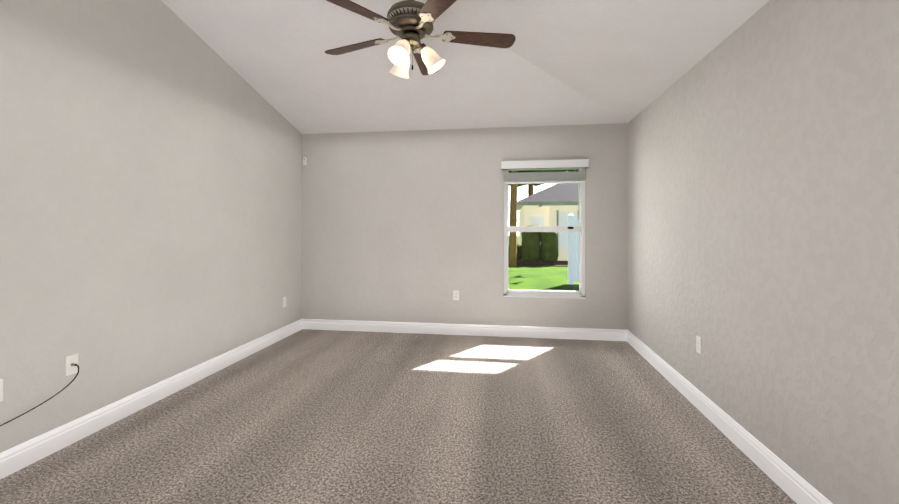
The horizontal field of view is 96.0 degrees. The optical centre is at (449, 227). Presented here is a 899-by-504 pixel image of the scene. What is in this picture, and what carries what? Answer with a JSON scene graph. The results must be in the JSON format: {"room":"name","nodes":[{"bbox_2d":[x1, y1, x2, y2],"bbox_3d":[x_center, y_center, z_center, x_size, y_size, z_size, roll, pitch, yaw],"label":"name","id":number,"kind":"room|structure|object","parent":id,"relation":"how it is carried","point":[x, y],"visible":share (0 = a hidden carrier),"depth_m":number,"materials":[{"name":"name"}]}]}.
{"room":"bedroom","nodes":[
{"label":"bedroom","id":0,"kind":"room"},
{"bbox_2d":[0,0,301,452],"bbox_3d":[-2.362,-0.530,2.196,0.200,3.600,6.244,0,0,8],"label":"wall","id":1,"kind":"structure","parent":0,"point":[150,192],"depth_m":2.74,"materials":[{"name":"beige paint"}]},
{"bbox_2d":[0,379,2,401],"bbox_3d":[-2.281,0.825,2.028,0.008,0.115,0.070,0,0,8],"label":"electrical outlet","id":2,"kind":"object","parent":1,"relation":"attached to","point":[1,390],"visible":1,"depth_m":2.06,"materials":[{"name":"white plastic"}]},
{"bbox_2d":[65,353,77,375],"bbox_3d":[-2.219,0.808,2.388,0.030,0.115,0.070,0,0,8],"label":"outlet plate","id":3,"kind":"object","parent":1,"relation":"attached to","point":[71,361],"visible":0.96,"depth_m":2.38,"materials":[{"name":"white plastic"}]},
{"bbox_2d":[0,364,78,425],"bbox_3d":[-2.307,1.034,1.378,0.106,0.461,2.036,0,0,8],"label":"cord","id":4,"kind":"object","parent":3,"relation":"attached to","point":[48,399],"visible":0.98,"depth_m":2.25,"materials":[{"name":"black plastic"}]},
{"bbox_2d":[0,319,302,478],"bbox_3d":[-2.255,1.207,2.183,0.016,0.127,5.844,0,0,8],"label":"baseboard","id":5,"kind":"structure","parent":1,"relation":"attached to","point":[27,453],"depth_m":2.68,"materials":[{"name":"white wood"}]},
{"bbox_2d":[283,297,285,306],"bbox_3d":[-1.904,0.857,4.676,0.008,0.115,0.070,0,0,8],"label":"electrical outlet","id":6,"kind":"object","parent":1,"relation":"attached to","point":[284,301],"visible":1,"depth_m":4.67,"materials":[{"name":"white plastic"}]},
{"bbox_2d":[0,329,796,503],"bbox_3d":[-0.340,1.331,1.910,4.286,0.120,6.244,0,0,8],"label":"floor","id":7,"kind":"structure","parent":0,"point":[306,416],"depth_m":2.46,"materials":[{"name":"carpet"}]},
{"bbox_2d":[302,123,627,329],"bbox_3d":[0.087,-0.533,4.900,3.886,3.600,0.200,0,0,8],"label":"wall","id":8,"kind":"structure","parent":0,"point":[402,226],"depth_m":4.83,"materials":[{"name":"beige paint"}]},
{"bbox_2d":[303,157,306,164],"bbox_3d":[-1.808,-0.833,5.056,0.040,0.098,0.026,0,0,8],"label":"sensor","id":9,"kind":"object","parent":8,"relation":"attached to","point":[304,160],"visible":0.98,"depth_m":5.04,"materials":[{"name":"white plastic"}]},
{"bbox_2d":[453,290,458,299],"bbox_3d":[0.078,0.801,4.798,0.070,0.115,0.008,0,0,8],"label":"electrical outlet","id":10,"kind":"object","parent":8,"relation":"attached to","point":[455,295],"visible":1,"depth_m":4.79,"materials":[{"name":"white plastic"}]},
{"bbox_2d":[302,319,626,340],"bbox_3d":[0.071,1.204,4.795,3.886,0.127,0.016,0,0,8],"label":"baseboard","id":11,"kind":"structure","parent":8,"relation":"attached to","point":[494,330],"depth_m":4.76,"materials":[{"name":"white wood"}]},
{"bbox_2d":[504,168,584,298],"bbox_3d":[1.096,0.028,4.720,0.921,1.554,0.123,0,0,8],"label":"window","id":12,"kind":"structure","parent":8,"relation":"in","point":[576,294],"depth_m":4.70,"materials":[{"name":"white plastic"}]},
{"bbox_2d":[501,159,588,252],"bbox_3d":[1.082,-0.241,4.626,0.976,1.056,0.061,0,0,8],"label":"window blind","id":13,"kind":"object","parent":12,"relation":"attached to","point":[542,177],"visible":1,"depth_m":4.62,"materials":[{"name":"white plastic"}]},
{"bbox_2d":[161,0,769,133],"bbox_3d":[-0.340,-1.715,1.907,4.386,1.216,6.344,0,0,8],"label":"ceiling","id":14,"kind":"structure","parent":0,"point":[570,62],"depth_m":3.45,"materials":[{"name":"paint"}]},
{"bbox_2d":[325,0,515,78],"bbox_3d":[-0.236,-1.330,2.633,1.321,0.692,1.264,0,0,8],"label":"ceiling fan","id":15,"kind":"object","parent":14,"relation":"hanging from","point":[410,24],"visible":1,"depth_m":2.53,"materials":[{"name":"brown wood"}]},
{"bbox_2d":[628,0,898,503],"bbox_3d":[1.683,-0.529,1.620,0.200,3.600,6.244,0,0,8],"label":"wall","id":16,"kind":"structure","parent":0,"point":[763,202],"depth_m":1.94,"materials":[{"name":"beige paint"}]},
{"bbox_2d":[696,336,701,353],"bbox_3d":[1.752,0.823,2.845,0.008,0.115,0.070,0,0,8],"label":"electrical outlet","id":17,"kind":"object","parent":16,"relation":"attached to","point":[698,344],"visible":1,"depth_m":2.83,"materials":[{"name":"white plastic"}]},
{"bbox_2d":[627,330,832,503],"bbox_3d":[1.576,1.207,1.637,0.016,0.127,5.844,0,0,8],"label":"baseboard","id":18,"kind":"structure","parent":16,"relation":"attached to","point":[790,482],"depth_m":2.31,"materials":[{"name":"white wood"}]},
{"label":"outside","id":19,"kind":"structure","parent":0,"visible":0},
{"bbox_2d":[508,236,578,290],"bbox_3d":[8.025,1.659,39.154,85.000,0.300,69.855,0,0,8],"label":"ground","id":20,"kind":"structure","parent":19,"point":[513,281],"depth_m":12.29,"materials":[{"name":"green plant"}]},
{"bbox_2d":[509,171,517,266],"bbox_3d":[2.685,-1.609,15.990,5.462,6.288,5.419,0,0,8],"label":"palm tree","id":21,"kind":"object","parent":20,"relation":"on","point":[512,236],"depth_m":15.90,"materials":[{"name":"brown plant"}]},
{"bbox_2d":[508,170,566,195],"bbox_3d":[7.104,-3.844,33.362,7.278,10.719,7.307,0,0,8],"label":"tree","id":22,"kind":"object","parent":20,"relation":"on","point":[530,188],"depth_m":33.00,"materials":[{"name":"green plant"}]},
{"bbox_2d":[508,261,576,266],"bbox_3d":[4.007,1.518,17.330,4.800,0.030,2.500,0,0,8],"label":"mulch bed","id":23,"kind":"object","parent":20,"relation":"on","point":[542,263],"depth_m":17.06,"materials":[{"name":"brown soil"}]},
{"bbox_2d":[508,244,521,259],"bbox_3d":[2.892,1.048,17.794,0.675,0.741,0.689,0,0,8],"label":"shrub","id":24,"kind":"object","parent":23,"relation":"on","point":[519,249],"depth_m":17.51,"materials":[{"name":"green plant"}]},
{"bbox_2d":[521,225,540,261],"bbox_3d":[3.447,0.652,17.100,0.827,1.557,0.989,0,0,8],"label":"shrub","id":25,"kind":"object","parent":23,"relation":"on","point":[536,249],"depth_m":16.68,"materials":[{"name":"green plant"}]},
{"bbox_2d":[540,232,558,262],"bbox_3d":[4.140,0.777,16.902,0.741,1.323,0.967,0,0,8],"label":"shrub","id":26,"kind":"object","parent":23,"relation":"on","point":[545,241],"depth_m":16.48,"materials":[{"name":"green plant"}]},
{"bbox_2d":[517,183,578,260],"bbox_3d":[11.827,-1.171,23.475,15.990,5.395,11.920,0,0,8],"label":"neighbouring house","id":27,"kind":"structure","parent":20,"relation":"on","point":[528,211],"depth_m":19.69,"materials":[{"name":"paint"}]},
{"bbox_2d":[568,213,578,284],"bbox_3d":[5.425,0.566,10.763,4.394,1.950,0.134,0,0,8],"label":"fence","id":28,"kind":"object","parent":20,"relation":"on","point":[571,267],"depth_m":11.01,"materials":[{"name":"grey plastic"}]}
]}

